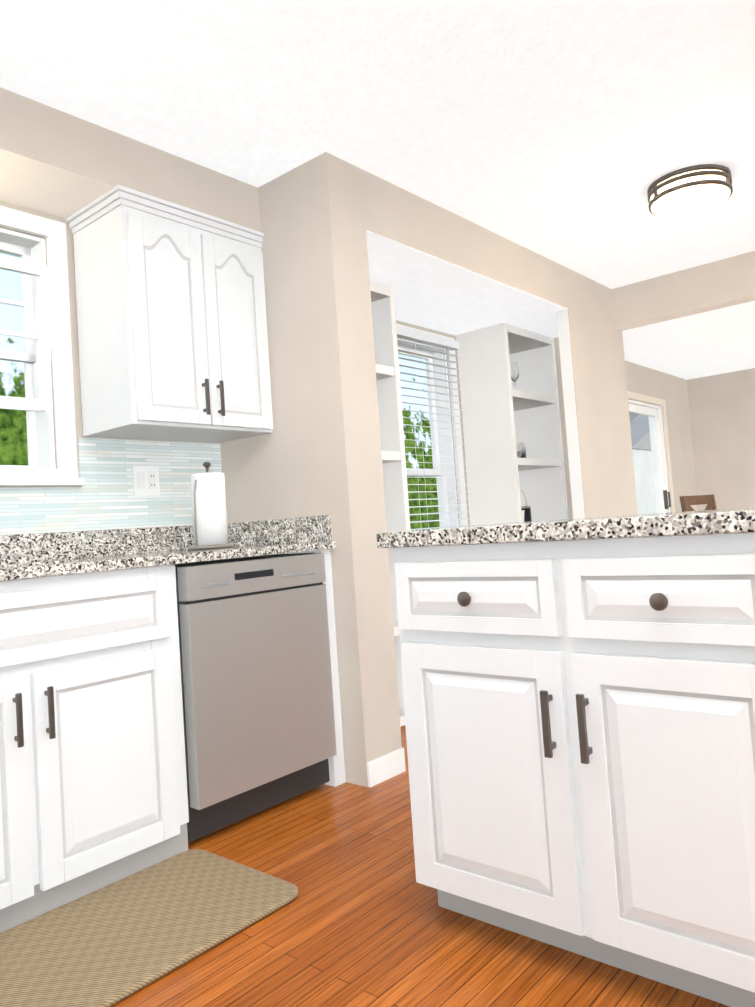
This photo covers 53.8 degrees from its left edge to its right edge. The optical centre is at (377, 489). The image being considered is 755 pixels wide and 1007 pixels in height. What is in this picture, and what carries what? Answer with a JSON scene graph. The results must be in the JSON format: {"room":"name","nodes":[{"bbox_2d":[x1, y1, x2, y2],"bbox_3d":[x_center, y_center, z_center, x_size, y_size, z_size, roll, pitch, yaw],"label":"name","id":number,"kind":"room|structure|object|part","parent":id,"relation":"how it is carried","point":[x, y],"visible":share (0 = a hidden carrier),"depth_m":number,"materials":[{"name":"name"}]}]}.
{"room":"kitchen","nodes":[
{"label":"kitchen","id":0,"kind":"room"},
{"bbox_2d":[0,201,469,535],"bbox_3d":[-0.726,-0.029,3.376,0.150,2.410,5.530,-6,-4,40],"label":"wall","id":1,"kind":"structure","parent":0,"point":[74,335],"depth_m":2.83,"materials":[{"name":"paint"}]},
{"bbox_2d":[0,206,84,485],"bbox_3d":[-1.507,-0.501,2.477,0.174,0.998,0.981,-6,-4,40],"label":"sink window","id":2,"kind":"structure","parent":1,"relation":"in","point":[44,304],"depth_m":2.75,"materials":[{"name":"white plastic"}]},
{"bbox_2d":[0,438,221,534],"bbox_3d":[-1.525,-0.015,2.316,0.008,0.351,2.576,-6,-4,40],"label":"tile backsplash","id":3,"kind":"structure","parent":1,"relation":"attached to","point":[103,498],"depth_m":2.88,"materials":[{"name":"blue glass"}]},
{"bbox_2d":[132,466,159,495],"bbox_3d":[-0.930,-0.034,2.998,0.010,0.120,0.116,-6,-4,40],"label":"electrical outlet plate","id":4,"kind":"object","parent":3,"relation":"attached to","point":[145,480],"visible":1,"depth_m":3.00,"materials":[{"name":"white plastic"}]},
{"bbox_2d":[66,185,272,442],"bbox_3d":[-0.789,-0.634,2.937,0.400,0.836,0.667,-6,-4,40],"label":"upper cabinet","id":5,"kind":"object","parent":1,"relation":"attached to","point":[172,323],"visible":1,"depth_m":2.77,"materials":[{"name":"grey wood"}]},
{"bbox_2d":[396,324,467,526],"bbox_3d":[0.167,-0.124,4.407,0.162,1.670,0.990,-6,-4,40],"label":"nook window","id":6,"kind":"structure","parent":1,"relation":"in","point":[439,453],"depth_m":4.71,"materials":[{"name":"white plastic"}]},
{"bbox_2d":[396,325,471,529],"bbox_3d":[0.248,-0.166,4.338,0.054,1.535,0.920,-6,-4,40],"label":"window blinds","id":7,"kind":"object","parent":6,"relation":"attached to","point":[425,338],"visible":0.46,"depth_m":4.45,"materials":[{"name":"white plastic"}]},
{"bbox_2d":[219,152,401,786],"bbox_3d":[-0.337,-0.068,3.135,0.760,2.410,0.210,-6,-4,40],"label":"wall","id":8,"kind":"structure","parent":0,"point":[317,451],"depth_m":2.91,"materials":[{"name":"paint"}]},
{"bbox_2d":[367,748,405,787],"bbox_3d":[3.977,0.836,3.836,6.470,0.090,6.870,-6,-4,40],"label":"baseboard","id":9,"kind":"structure","parent":8,"relation":"attached to","point":[383,768],"depth_m":2.81,"materials":[{"name":"white wood"}]},
{"bbox_2d":[0,0,754,379],"bbox_3d":[2.899,-1.543,3.039,6.670,0.080,9.850,-6,-4,40],"label":"ceiling","id":10,"kind":"structure","parent":0,"point":[566,132],"depth_m":2.56,"materials":[{"name":"white paint"}]},
{"bbox_2d":[0,87,260,231],"bbox_3d":[-0.489,-1.252,1.420,2.950,0.200,2.580,-6,-4,40],"label":"soffit","id":11,"kind":"structure","parent":10,"relation":"attached to","point":[57,163],"depth_m":2.61,"materials":[{"name":"paint"}]},
{"bbox_2d":[612,251,754,330],"bbox_3d":[2.101,-1.245,4.507,1.350,0.260,0.120,-6,-4,40],"label":"ceiling beam","id":12,"kind":"structure","parent":10,"relation":"attached to","point":[723,283],"depth_m":4.60,"materials":[{"name":"paint"}]},
{"bbox_2d":[647,164,732,218],"bbox_3d":[1.409,-1.325,3.361,0.352,0.118,0.352,-6,-4,40],"label":"flush-mount light","id":13,"kind":"object","parent":10,"relation":"attached to","point":[690,191],"visible":1,"depth_m":3.26,"materials":[{"name":"white glass"}]},
{"bbox_2d":[110,725,729,1006],"bbox_3d":[3.069,0.938,2.916,6.670,0.080,9.850,-6,-4,40],"label":"floor","id":14,"kind":"structure","parent":0,"point":[363,918],"depth_m":1.71,"materials":[{"name":"brown wood"}]},
{"bbox_2d":[0,849,297,1006],"bbox_3d":[-0.690,1.088,1.763,0.492,0.016,0.970,-6,-4,40],"label":"kitchen mat","id":15,"kind":"object","parent":14,"relation":"on","point":[112,943],"visible":0.92,"depth_m":1.82,"materials":[{"name":"beige fabric"}]},
{"bbox_2d":[0,549,345,932],"bbox_3d":[-1.006,0.702,2.293,0.698,0.883,1.946,-6,-4,40],"label":"base cabinet","id":16,"kind":"object","parent":14,"relation":"on","point":[93,788],"depth_m":2.06,"materials":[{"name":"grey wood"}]},
{"bbox_2d":[0,515,335,580],"bbox_3d":[-1.017,0.273,1.884,1.290,0.330,2.576,-6,-4,40],"label":"countertop","id":17,"kind":"structure","parent":16,"relation":"on","point":[23,556],"depth_m":2.74,"materials":[{"name":"stone"}]},
{"bbox_2d":[188,462,233,549],"bbox_3d":[-0.664,0.062,2.936,0.176,0.342,0.176,-6,-4,40],"label":"paper towel holder","id":18,"kind":"object","parent":17,"relation":"on","point":[209,512],"visible":1,"depth_m":2.88,"materials":[{"name":"white paper"}]},
{"bbox_2d":[170,553,336,841],"bbox_3d":[-0.616,0.692,2.747,0.652,0.855,0.618,-6,-4,40],"label":"dishwasher","id":19,"kind":"object","parent":14,"relation":"on","point":[257,700],"visible":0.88,"depth_m":2.50,"materials":[{"name":"grey metal"}]},
{"bbox_2d":[370,281,410,726],"bbox_3d":[-0.190,0.073,3.579,0.358,2.153,0.647,-6,-4,40],"label":"shelf","id":20,"kind":"object","parent":14,"relation":"on","point":[390,412],"visible":0.12,"depth_m":3.73,"materials":[{"name":"paint"}]},
{"bbox_2d":[456,323,568,524],"bbox_3d":[0.929,0.062,4.887,0.358,2.153,0.657,-6,-4,40],"label":"shelf","id":21,"kind":"object","parent":14,"relation":"on","point":[502,416],"depth_m":4.74,"materials":[{"name":"paint"}]},
{"bbox_2d":[510,361,525,457],"bbox_3d":[0.817,-0.507,4.849,0.210,0.655,0.308,-6,-4,40],"label":"glassware","id":22,"kind":"object","parent":21,"relation":"on","point":[520,446],"visible":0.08,"depth_m":4.88,"materials":[{"name":"clear glass"}]},
{"bbox_3d":[0.910,0.330,4.763,0.145,0.656,0.296,-6,-4,40],"label":"shelf items","id":23,"kind":"part","parent":21,"relation":"part of"},
{"bbox_2d":[393,532,754,1006],"bbox_3d":[0.598,0.556,1.748,0.918,0.902,0.665,-6,-4,40],"label":"kitchen island","id":24,"kind":"object","parent":14,"relation":"on","point":[580,725],"visible":0.98,"depth_m":1.50,"materials":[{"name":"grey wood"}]},
{"bbox_2d":[376,507,754,547],"bbox_3d":[0.579,0.085,1.784,0.990,0.038,0.665,-6,-4,40],"label":"island countertop","id":25,"kind":"structure","parent":24,"relation":"on","point":[724,521],"depth_m":1.51,"materials":[{"name":"stone"}]},
{"bbox_2d":[679,494,716,511],"bbox_3d":[3.273,0.561,6.977,0.560,1.048,0.532,-2,-4,-37],"label":"chair","id":26,"kind":"object","parent":14,"relation":"on","point":[686,502],"visible":0.12,"depth_m":7.16,"materials":[{"name":"brown wood"}]},
{"bbox_2d":[362,170,567,337],"bbox_3d":[0.432,-1.150,4.172,0.760,0.255,2.380,-6,-4,40],"label":"wall","id":27,"kind":"structure","parent":0,"point":[438,268],"depth_m":3.75,"materials":[{"name":"paint"}]},
{"bbox_2d":[554,267,637,518],"bbox_3d":[1.111,-0.078,4.920,0.880,2.410,0.794,-6,-4,40],"label":"wall","id":28,"kind":"structure","parent":0,"point":[595,418],"depth_m":4.58,"materials":[{"name":"paint"}]},
{"bbox_2d":[625,361,698,511],"bbox_3d":[2.286,-0.051,7.083,0.150,2.410,4.420,-6,-4,40],"label":"wall","id":29,"kind":"structure","parent":0,"point":[671,390],"depth_m":8.19,"materials":[{"name":"paint"}]},
{"bbox_2d":[627,391,674,512],"bbox_3d":[2.344,0.101,7.101,0.169,2.098,2.340,-6,-4,40],"label":"sliding door","id":30,"kind":"structure","parent":29,"relation":"in","point":[664,496],"depth_m":7.89,"materials":[{"name":"white metal"}]},
{"bbox_2d":[687,368,754,510],"bbox_3d":[6.122,-0.337,6.609,6.620,2.410,0.150,-6,-4,40],"label":"wall","id":31,"kind":"structure","parent":0,"point":[722,412],"depth_m":8.39,"materials":[{"name":"paint"}]},
{"label":"outside","id":32,"kind":"structure","parent":0,"visible":0},
{"bbox_2d":[0,253,656,528],"bbox_3d":[-0.249,-1.550,9.671,6.770,12.000,30.000,-6,-4,40],"label":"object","id":33,"kind":"structure","parent":32,"point":[13,439],"depth_m":15.76,"materials":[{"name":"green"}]}
]}

